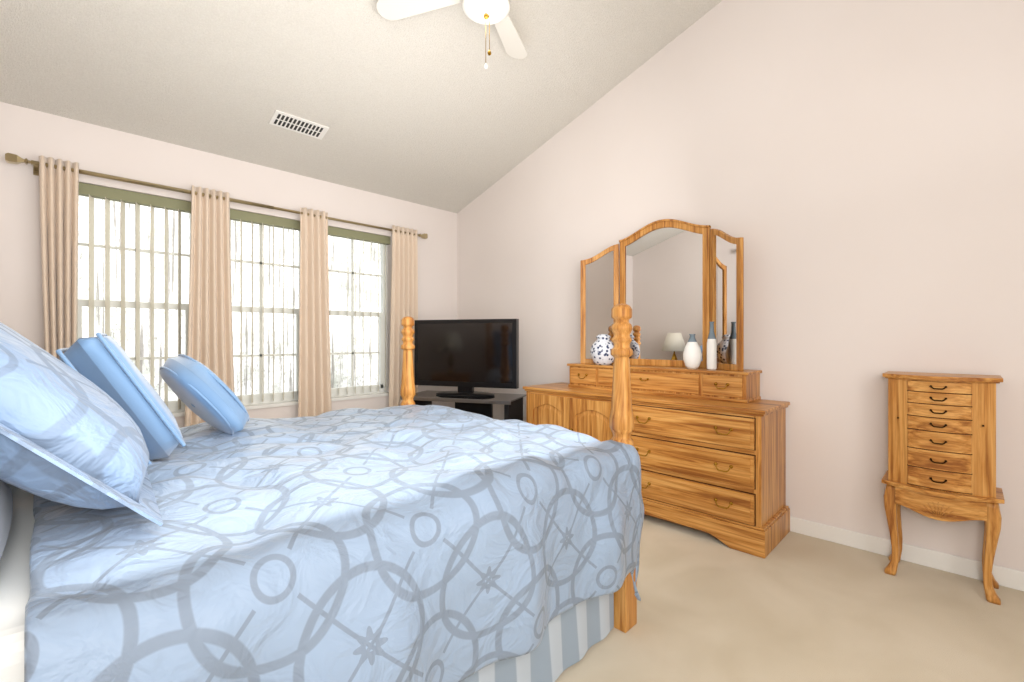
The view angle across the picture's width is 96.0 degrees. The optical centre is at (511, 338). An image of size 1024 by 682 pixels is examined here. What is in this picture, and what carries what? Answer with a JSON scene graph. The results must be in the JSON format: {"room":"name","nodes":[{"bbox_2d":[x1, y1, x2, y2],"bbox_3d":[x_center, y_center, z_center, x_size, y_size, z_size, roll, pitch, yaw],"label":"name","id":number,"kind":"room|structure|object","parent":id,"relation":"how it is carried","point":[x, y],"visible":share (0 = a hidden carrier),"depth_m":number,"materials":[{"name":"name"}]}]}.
{"room":"bedroom","nodes":[
{"label":"bedroom","id":0,"kind":"room"},
{"bbox_2d":[0,102,456,427],"bbox_3d":[-2.060,-0.142,3.829,0.150,2.680,4.260,0,0,45],"label":"wall","id":1,"kind":"structure","parent":0,"point":[30,134],"depth_m":3.33,"materials":[{"name":"paint"}]},
{"bbox_2d":[78,196,190,416],"bbox_3d":[-2.624,-0.222,3.232,0.155,1.580,0.720,0,0,45],"label":"window","id":2,"kind":"structure","parent":1,"relation":"in","point":[173,408],"depth_m":3.28,"materials":[{"name":"white plastic"}]},
{"bbox_2d":[77,182,190,409],"bbox_3d":[-2.615,-0.243,3.224,0.066,1.533,0.710,0,0,45],"label":"window blinds","id":3,"kind":"object","parent":2,"relation":"attached to","point":[107,194],"visible":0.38,"depth_m":3.21,"materials":[{"name":"beige fabric"}]},
{"bbox_2d":[5,153,427,238],"bbox_3d":[-1.941,-1.039,3.757,0.118,0.074,2.947,0,0,45],"label":"curtain rod","id":4,"kind":"object","parent":1,"relation":"attached to","point":[12,158],"visible":0.88,"depth_m":3.17,"materials":[{"name":"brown metal"}]},
{"bbox_2d":[39,155,78,359],"bbox_3d":[-2.783,0.043,2.834,0.085,2.280,0.175,0,0,45],"label":"curtain","id":5,"kind":"object","parent":4,"relation":"hanging from","point":[59,198],"visible":0.48,"depth_m":2.83,"materials":[{"name":"beige fabric"}]},
{"bbox_2d":[184,185,234,426],"bbox_3d":[-2.223,0.043,3.402,0.085,2.280,0.361,0,0,45],"label":"curtain","id":6,"kind":"object","parent":4,"relation":"hanging from","point":[210,339],"visible":0.6,"depth_m":3.40,"materials":[{"name":"beige fabric"}]},
{"bbox_2d":[298,207,331,416],"bbox_3d":[-1.681,0.043,3.953,0.085,2.280,0.330,0,0,45],"label":"curtain","id":7,"kind":"object","parent":4,"relation":"hanging from","point":[314,395],"visible":0.81,"depth_m":3.93,"materials":[{"name":"beige fabric"}]},
{"bbox_2d":[389,225,417,406],"bbox_3d":[-1.079,0.043,4.567,0.086,2.280,0.330,0,0,45],"label":"curtain","id":8,"kind":"object","parent":4,"relation":"hanging from","point":[404,286],"visible":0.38,"depth_m":4.55,"materials":[{"name":"beige fabric"}]},
{"bbox_2d":[231,221,299,409],"bbox_3d":[-2.058,-0.222,3.805,0.155,1.580,0.720,0,0,45],"label":"window","id":9,"kind":"structure","parent":1,"relation":"in","point":[269,402],"depth_m":3.84,"materials":[{"name":"white plastic"}]},
{"bbox_2d":[230,209,299,402],"bbox_3d":[-2.050,-0.243,3.797,0.066,1.533,0.710,0,0,45],"label":"window blinds","id":10,"kind":"object","parent":9,"relation":"attached to","point":[256,218],"visible":0.71,"depth_m":3.77,"materials":[{"name":"beige fabric"}]},
{"bbox_2d":[328,237,388,400],"bbox_3d":[-1.493,-0.222,4.379,0.155,1.580,0.720,0,0,45],"label":"window","id":11,"kind":"structure","parent":1,"relation":"in","point":[344,393],"depth_m":4.46,"materials":[{"name":"white plastic"}]},
{"bbox_2d":[328,226,389,393],"bbox_3d":[-1.484,-0.243,4.370,0.066,1.533,0.710,0,0,45],"label":"window blinds","id":12,"kind":"object","parent":11,"relation":"attached to","point":[356,235],"visible":0.88,"depth_m":4.39,"materials":[{"name":"beige fabric"}]},
{"bbox_2d":[0,0,721,212],"bbox_3d":[-0.091,-2.309,1.887,5.680,1.909,4.260,0,0,45],"label":"ceiling","id":13,"kind":"structure","parent":0,"point":[427,109],"depth_m":3.10,"materials":[{"name":"white paint"}]},
{"bbox_2d":[269,110,328,139],"bbox_3d":[-1.572,-1.575,3.418,0.146,0.055,0.380,0,0,45],"label":"ceiling vent","id":14,"kind":"object","parent":13,"relation":"in","point":[296,124],"visible":1,"depth_m":3.40,"materials":[{"name":"white metal"}]},
{"bbox_2d":[376,0,527,68],"bbox_3d":[-0.138,-1.786,2.467,0.975,0.709,0.975,0,0,-28],"label":"ceiling fan","id":15,"kind":"object","parent":13,"relation":"hanging from","point":[489,12],"visible":1,"depth_m":2.59,"materials":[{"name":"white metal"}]},
{"bbox_2d":[457,0,1023,571],"bbox_3d":[1.351,-1.013,3.351,5.680,4.422,0.150,0,0,45],"label":"wall","id":16,"kind":"structure","parent":0,"point":[851,172],"depth_m":2.74,"materials":[{"name":"paint"}]},
{"bbox_2d":[790,516,1023,590],"bbox_3d":[1.294,1.152,3.292,5.380,0.092,0.014,0,0,45],"label":"baseboard","id":17,"kind":"structure","parent":16,"relation":"attached to","point":[1003,576],"depth_m":2.45,"materials":[{"name":"white wood"}]},
{"bbox_2d":[555,514,1023,681],"bbox_3d":[-0.091,1.228,1.887,5.680,0.060,4.260,0,0,45],"label":"floor","id":18,"kind":"structure","parent":0,"point":[794,607],"depth_m":1.95,"materials":[{"name":"carpet"}]},
{"bbox_2d":[0,304,643,681],"bbox_3d":[-0.865,0.388,1.741,1.887,1.620,2.367,0,0,45],"label":"bed","id":19,"kind":"object","parent":18,"relation":"on","point":[144,537],"visible":1,"depth_m":1.15,"materials":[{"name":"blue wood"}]},
{"bbox_2d":[55,332,186,467],"bbox_3d":[-1.340,0.198,1.602,0.466,0.432,0.354,0,0,45],"label":"pillow","id":20,"kind":"object","parent":19,"relation":"on","point":[100,359],"depth_m":1.46,"materials":[{"name":"blue fabric"}]},
{"bbox_2d":[159,353,249,435],"bbox_3d":[-1.322,0.248,1.992,0.419,0.366,0.313,0,0,45],"label":"pillow","id":21,"kind":"object","parent":19,"relation":"on","point":[200,389],"depth_m":1.87,"materials":[{"name":"blue fabric"}]},
{"bbox_2d":[400,390,525,420],"bbox_3d":[-0.412,0.848,4.025,1.008,0.701,0.466,0,0,19],"label":"tv stand","id":22,"kind":"object","parent":18,"relation":"on","point":[513,405],"visible":0.25,"depth_m":3.94,"materials":[{"name":"black wood"}]},
{"bbox_2d":[415,319,518,396],"bbox_3d":[-0.410,0.168,4.030,0.895,0.660,0.482,0,0,45],"label":"tv","id":23,"kind":"object","parent":22,"relation":"on","point":[465,356],"visible":1,"depth_m":3.98,"materials":[{"name":"black plastic"}]},
{"bbox_2d":[523,219,789,558],"bbox_3d":[0.896,0.164,3.302,1.804,2.069,0.529,0,0,45],"label":"dresser","id":24,"kind":"object","parent":18,"relation":"on","point":[710,446],"visible":0.73,"depth_m":3.01,"materials":[{"name":"brown wood"}]},
{"bbox_2d":[590,334,613,364],"bbox_3d":[0.703,0.086,3.548,0.204,0.238,0.204,0,0,45],"label":"vase","id":25,"kind":"object","parent":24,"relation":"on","point":[602,346],"visible":0.96,"depth_m":3.48,"materials":[{"name":"white ceramic"}]},
{"bbox_2d":[580,219,743,371],"bbox_3d":[1.049,-0.333,3.343,1.235,1.077,0.192,0,0,45],"label":"mirror","id":26,"kind":"object","parent":24,"relation":"on","point":[677,277],"depth_m":3.35,"materials":[{"name":"mirror"}]},
{"bbox_2d":[683,334,701,368],"bbox_3d":[1.205,0.089,3.081,0.120,0.232,0.120,0,0,45],"label":"vase","id":27,"kind":"object","parent":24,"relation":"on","point":[692,356],"visible":1,"depth_m":3.04,"materials":[{"name":"white ceramic"}]},
{"bbox_2d":[707,322,716,369],"bbox_3d":[1.304,0.049,3.011,0.062,0.312,0.062,0,0,45],"label":"bottle vase","id":28,"kind":"object","parent":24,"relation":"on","point":[711,352],"visible":1,"depth_m":2.99,"materials":[{"name":"white ceramic"}]},
{"bbox_2d":[881,371,1004,604],"bbox_3d":[2.102,0.689,2.267,0.432,1.018,0.305,0,0,45],"label":"jewelry armoire","id":29,"kind":"object","parent":18,"relation":"on","point":[941,446],"visible":1,"depth_m":2.16,"materials":[{"name":"brown wood"}]},
{"label":"outside","id":30,"kind":"structure","parent":0,"visible":0},
{"bbox_2d":[78,196,380,400],"bbox_3d":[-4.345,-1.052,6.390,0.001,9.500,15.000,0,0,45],"label":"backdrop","id":31,"kind":"structure","parent":30,"point":[343,303],"depth_m":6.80,"materials":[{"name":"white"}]}
]}

